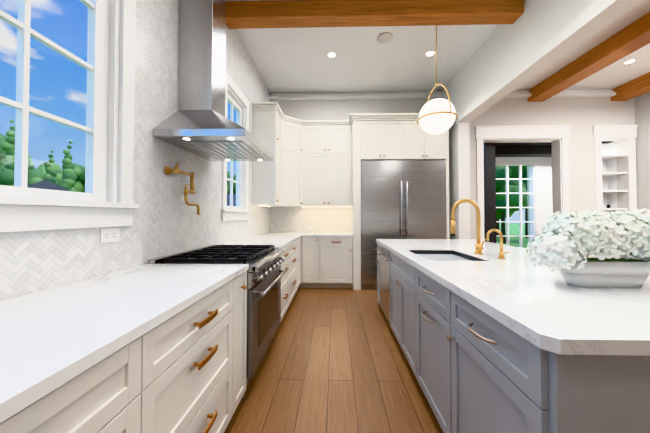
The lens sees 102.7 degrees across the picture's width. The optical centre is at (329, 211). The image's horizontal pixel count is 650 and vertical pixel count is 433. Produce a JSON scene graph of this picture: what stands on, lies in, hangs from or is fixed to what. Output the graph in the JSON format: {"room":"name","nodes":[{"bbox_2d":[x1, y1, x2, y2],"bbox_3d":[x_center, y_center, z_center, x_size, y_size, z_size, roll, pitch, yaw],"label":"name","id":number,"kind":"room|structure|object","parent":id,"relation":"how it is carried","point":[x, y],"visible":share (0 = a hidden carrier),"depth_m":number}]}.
{"room":"kitchen","nodes":[
{"label":"kitchen","id":0,"kind":"room"},
{"bbox_2d":[0,0,270,300],"bbox_3d":[-1.284,-0.546,0.985,0.110,3.600,8.450,0,-1,1],"label":"wall","id":1,"kind":"structure","parent":0,"point":[167,220],"depth_m":1.80},
{"bbox_2d":[0,0,138,232],"bbox_3d":[-1.270,-0.791,0.642,0.156,1.728,1.950,0,-1,1],"label":"window","id":2,"kind":"structure","parent":1,"relation":"in","point":[109,157],"depth_m":1.39},
{"bbox_2d":[100,228,119,242],"bbox_3d":[-1.214,0.133,1.441,0.008,0.076,0.120,0,-1,1],"label":"electrical outlet plate","id":3,"kind":"object","parent":1,"relation":"attached to","point":[110,235],"depth_m":1.43},
{"bbox_2d":[164,163,199,214],"bbox_3d":[-1.148,-0.170,2.051,0.110,0.393,0.315,0,-1,1],"label":"pot filler","id":4,"kind":"object","parent":1,"relation":"attached to","point":[168,170],"visible":0.98,"depth_m":2.01},
{"bbox_2d":[153,0,273,160],"bbox_3d":[-0.880,-1.410,2.195,0.637,1.826,0.820,0,-1,1],"label":"range hood","id":5,"kind":"object","parent":1,"relation":"attached to","point":[199,123],"visible":1,"depth_m":2.07},
{"bbox_2d":[221,70,249,220],"bbox_3d":[-1.209,-0.726,3.279,0.156,1.685,0.855,0,-1,1],"label":"window","id":6,"kind":"structure","parent":1,"relation":"in","point":[238,211],"depth_m":3.36},
{"bbox_2d":[252,106,283,205],"bbox_3d":[-0.959,-0.827,4.167,0.387,1.465,0.500,0,-1,1],"label":"upper cabinet","id":7,"kind":"object","parent":1,"relation":"attached to","point":[268,123],"depth_m":3.92},
{"bbox_2d":[224,286,442,432],"bbox_3d":[3.813,1.312,2.711,10.400,0.060,12.200,0,-1,1],"label":"floor","id":8,"kind":"structure","parent":0,"point":[333,360],"depth_m":1.99},
{"bbox_2d":[0,328,151,432],"bbox_3d":[-0.903,0.802,0.433,0.672,0.884,0.691,0,-1,1],"label":"base cabinet","id":9,"kind":"object","parent":8,"relation":"on","point":[112,393],"depth_m":0.64},
{"bbox_2d":[148,272,239,432],"bbox_3d":[-0.886,0.814,1.150,0.672,0.884,0.742,0,-1,1],"label":"base cabinet","id":10,"kind":"object","parent":8,"relation":"on","point":[152,348],"depth_m":1.10},
{"bbox_2d":[0,264,247,415],"bbox_3d":[-0.919,0.327,-0.475,0.682,0.036,4.378,0,-1,1],"label":"countertop","id":11,"kind":"structure","parent":10,"relation":"on","point":[46,335],"depth_m":0.82},
{"bbox_2d":[148,244,286,401],"bbox_3d":[-0.811,0.800,2.163,0.768,0.944,0.906,0,-1,1],"label":"range","id":12,"kind":"object","parent":8,"relation":"on","point":[265,273],"visible":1,"depth_m":1.92},
{"bbox_2d":[240,268,248,400],"bbox_3d":[-0.876,0.821,1.586,0.672,0.884,0.236,0,-1,1],"label":"base cabinet","id":13,"kind":"object","parent":8,"relation":"on","point":[243,275],"depth_m":1.64},
{"bbox_2d":[248,244,291,320],"bbox_3d":[-0.845,0.843,2.926,0.672,0.884,0.604,0,-1,1],"label":"base cabinet","id":14,"kind":"object","parent":8,"relation":"on","point":[286,280],"depth_m":3.07},
{"bbox_2d":[292,240,295,298],"bbox_3d":[-0.830,0.854,3.555,0.672,0.884,0.655,0,-1,1],"label":"base cabinet","id":15,"kind":"object","parent":8,"relation":"on","point":[293,241],"depth_m":3.63},
{"bbox_2d":[296,236,299,290],"bbox_3d":[-0.817,0.862,4.091,0.672,0.884,0.530,0,-1,1],"label":"base cabinet","id":16,"kind":"object","parent":8,"relation":"on","point":[297,237],"depth_m":4.02},
{"bbox_2d":[300,236,323,287],"bbox_3d":[-0.290,0.871,4.626,0.397,0.884,0.672,0,-1,1],"label":"base cabinet","id":17,"kind":"object","parent":8,"relation":"on","point":[311,247],"depth_m":4.35},
{"bbox_2d":[222,232,303,247],"bbox_3d":[-0.819,0.398,3.806,0.682,0.036,2.352,0,-1,1],"label":"countertop","id":18,"kind":"structure","parent":17,"relation":"on","point":[278,239],"depth_m":3.45},
{"bbox_2d":[324,236,351,287],"bbox_3d":[0.093,0.872,4.644,0.613,0.884,0.618,0,-1,1],"label":"base cabinet","id":19,"kind":"object","parent":8,"relation":"on","point":[337,249],"depth_m":4.34},
{"bbox_2d":[304,232,351,235],"bbox_3d":[-0.029,0.412,4.650,0.858,0.036,0.627,0,-1,1],"label":"countertop","id":20,"kind":"structure","parent":19,"relation":"on","point":[305,233],"depth_m":4.36},
{"bbox_2d":[308,224,311,232],"bbox_3d":[-0.359,0.307,4.848,0.070,0.179,0.086,0,-1,1],"label":"soap dispenser","id":21,"kind":"object","parent":20,"relation":"on","point":[309,228],"visible":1,"depth_m":4.83},
{"bbox_2d":[361,160,445,289],"bbox_3d":[1.238,0.233,4.588,1.410,2.159,0.683,0,-1,1],"label":"fridge","id":22,"kind":"object","parent":8,"relation":"on","point":[403,199],"visible":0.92,"depth_m":4.32},
{"bbox_2d":[449,122,469,238],"bbox_3d":[2.226,-0.077,4.586,0.204,2.780,0.672,0,-1,1],"label":"post","id":23,"kind":"object","parent":8,"relation":"on","point":[459,161],"visible":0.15,"depth_m":4.28},
{"bbox_2d":[375,243,649,432],"bbox_3d":[1.054,0.831,2.083,0.986,0.879,2.839,0,-1,1],"label":"kitchen island","id":24,"kind":"object","parent":8,"relation":"on","point":[515,340],"depth_m":0.94},
{"bbox_2d":[376,239,649,358],"bbox_3d":[0.867,0.409,2.092,0.540,0.115,2.864,0,-1,1],"label":"island countertop","id":25,"kind":"structure","parent":24,"relation":"on","point":[568,319],"depth_m":0.92},
{"bbox_2d":[415,251,478,258],"bbox_3d":[0.926,0.481,2.122,0.449,0.246,0.624,0,-1,1],"label":"sink","id":26,"kind":"object","parent":25,"relation":"in","point":[426,254],"depth_m":2.30},
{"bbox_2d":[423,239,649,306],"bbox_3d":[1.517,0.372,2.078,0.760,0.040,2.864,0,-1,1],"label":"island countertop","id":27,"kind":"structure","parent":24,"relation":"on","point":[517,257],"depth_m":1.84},
{"bbox_2d":[450,199,484,253],"bbox_3d":[1.134,0.124,2.138,0.261,0.455,0.093,0,-1,1],"label":"brass faucet","id":28,"kind":"object","parent":27,"relation":"on","point":[479,248],"visible":1,"depth_m":2.14},
{"bbox_2d":[486,229,509,258],"bbox_3d":[1.239,0.238,1.908,0.170,0.220,0.044,0,-1,1],"label":"brass faucet","id":29,"kind":"object","parent":27,"relation":"on","point":[501,254],"visible":1,"depth_m":1.90},
{"bbox_2d":[526,209,649,287],"bbox_3d":[1.262,0.162,1.197,0.709,0.348,0.320,0,-1,1],"label":"potted plant","id":30,"kind":"object","parent":27,"relation":"on","point":[565,241],"visible":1,"depth_m":1.12},
{"bbox_2d":[226,0,649,92],"bbox_3d":[3.769,-2.388,0.897,10.400,0.080,8.450,0,-1,1],"label":"ceiling","id":31,"kind":"structure","parent":0,"point":[291,60],"depth_m":3.89},
{"bbox_2d":[327,52,336,57],"bbox_3d":[0.036,-2.296,3.819,0.148,0.007,0.148,0,-1,-8],"label":"recessed light","id":32,"kind":"object","parent":31,"relation":"in","point":[330,54],"depth_m":3.80},
{"bbox_2d":[226,0,523,28],"bbox_3d":[0.455,-2.225,2.918,3.280,0.180,0.180,0,-1,1],"label":"beam","id":33,"kind":"structure","parent":31,"relation":"attached to","point":[298,14],"depth_m":2.85},
{"bbox_2d":[377,32,392,42],"bbox_3d":[0.738,-2.302,3.452,0.199,0.007,0.199,0,-1,-23],"label":"smoke detector","id":34,"kind":"object","parent":31,"relation":"in","point":[385,37],"depth_m":3.44},
{"bbox_2d":[425,50,435,56],"bbox_3d":[1.466,-2.296,3.786,0.148,0.007,0.148,1,-1,-44],"label":"recessed light","id":35,"kind":"object","parent":31,"relation":"in","point":[429,53],"depth_m":3.78},
{"bbox_2d":[417,25,457,133],"bbox_3d":[1.264,-1.611,3.069,0.446,1.398,0.446,0,-1,1],"label":"pendant light","id":36,"kind":"object","parent":31,"relation":"hanging from","point":[437,115],"visible":0.92,"depth_m":2.93},
{"bbox_2d":[442,0,644,128],"bbox_3d":[2.140,-1.938,0.928,0.210,0.820,8.050,0,-1,1],"label":"header beam","id":37,"kind":"structure","parent":31,"relation":"attached to","point":[536,38],"depth_m":2.79},
{"bbox_2d":[528,12,649,101],"bbox_3d":[3.799,-2.241,0.894,0.280,0.215,8.050,0,-1,1],"label":"beam","id":38,"kind":"structure","parent":31,"relation":"attached to","point":[629,39],"depth_m":3.67},
{"bbox_2d":[622,58,636,64],"bbox_3d":[4.601,-2.293,3.983,0.148,0.007,0.148,1,-1,-44],"label":"recessed light","id":39,"kind":"object","parent":31,"relation":"in","point":[631,60],"depth_m":3.97},
{"bbox_2d":[611,72,649,100],"bbox_3d":[5.329,-2.241,0.859,0.280,0.215,8.050,0,-1,1],"label":"beam","id":40,"kind":"structure","parent":31,"relation":"attached to","point":[636,87],"depth_m":4.55},
{"bbox_2d":[271,92,649,256],"bbox_3d":[3.863,-0.482,4.890,10.400,3.600,0.900,0,-1,1],"label":"wall","id":41,"kind":"structure","parent":0,"point":[582,116],"depth_m":4.90},
{"bbox_2d":[284,118,303,205],"bbox_3d":[-0.788,-0.819,4.659,0.706,1.465,0.683,0,-1,1],"label":"upper cabinet","id":42,"kind":"object","parent":41,"relation":"attached to","point":[293,127],"depth_m":4.54},
{"bbox_2d":[270,207,350,231],"bbox_3d":[-0.364,0.149,4.977,1.542,0.500,0.002,0,-1,1],"label":"tile backsplash","id":43,"kind":"structure","parent":41,"relation":"attached to","point":[295,219],"depth_m":4.98},
{"bbox_2d":[304,122,331,205],"bbox_3d":[-0.260,-0.816,4.796,0.546,1.465,0.384,0,-1,1],"label":"upper cabinet","id":44,"kind":"object","parent":41,"relation":"attached to","point":[315,163],"depth_m":4.64},
{"bbox_2d":[332,122,351,205],"bbox_3d":[0.152,-0.816,4.804,0.503,1.465,0.350,0,-1,1],"label":"upper cabinet","id":45,"kind":"object","parent":41,"relation":"attached to","point":[341,131],"depth_m":4.63},
{"bbox_2d":[356,118,387,165],"bbox_3d":[0.736,-1.206,4.663,0.406,0.690,0.617,0,-1,1],"label":"upper cabinet","id":46,"kind":"object","parent":41,"relation":"attached to","point":[372,133],"depth_m":4.36},
{"bbox_2d":[388,118,407,159],"bbox_3d":[1.063,-1.206,4.655,0.457,0.690,0.617,0,-1,1],"label":"upper cabinet","id":47,"kind":"object","parent":41,"relation":"attached to","point":[397,127],"depth_m":4.35},
{"bbox_2d":[408,118,427,159],"bbox_3d":[1.415,-1.206,4.647,0.457,0.690,0.617,0,-1,1],"label":"upper cabinet","id":48,"kind":"object","parent":41,"relation":"attached to","point":[417,137],"depth_m":4.35},
{"bbox_2d":[428,130,447,161],"bbox_3d":[1.743,-1.206,4.639,0.407,0.690,0.617,0,-1,1],"label":"upper cabinet","id":49,"kind":"object","parent":41,"relation":"attached to","point":[437,143],"depth_m":4.34},
{"bbox_2d":[269,89,637,256],"bbox_3d":[3.964,-0.486,4.938,10.200,3.610,0.300,0,-1,1],"label":"trim","id":50,"kind":"structure","parent":41,"relation":"attached to","point":[557,136],"depth_m":4.88},
{"bbox_2d":[602,154,627,257],"bbox_3d":[5.337,0.128,5.026,0.500,2.385,0.400,0,-1,1],"label":"boards","id":51,"kind":"object","parent":41,"relation":"attached to","point":[608,157],"visible":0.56,"depth_m":4.88},
{"bbox_2d":[483,141,613,243],"bbox_3d":[5.490,-0.113,6.022,4.800,2.900,1.950,0,-1,1],"label":"wall","id":52,"kind":"structure","parent":0,"point":[541,152],"depth_m":5.84},
{"bbox_2d":[496,161,539,247],"bbox_3d":[4.874,-0.100,6.831,1.210,2.440,0.120,0,-1,1],"label":"room window","id":53,"kind":"structure","parent":52,"relation":"in","point":[535,203],"depth_m":6.83},
{"bbox_2d":[549,173,551,226],"bbox_3d":[6.257,0.178,6.723,1.040,2.340,0.100,0,-1,1],"label":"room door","id":54,"kind":"structure","parent":52,"relation":"in","point":[550,193],"depth_m":6.78},
{"label":"outside","id":55,"kind":"structure","parent":0,"visible":0},
{"bbox_2d":[496,223,527,247],"bbox_3d":[-80.032,1.917,1.754,240.000,0.300,400.000,0,-1,1],"label":"lawn","id":56,"kind":"structure","parent":55,"point":[513,231],"depth_m":22.68},
{"bbox_2d":[0,120,529,246],"bbox_3d":[-26.971,-4.992,40.463,89.104,14.792,68.245,0,-1,1],"label":"trees","id":57,"kind":"object","parent":56,"relation":"on","point":[51,169],"depth_m":33.39}
]}

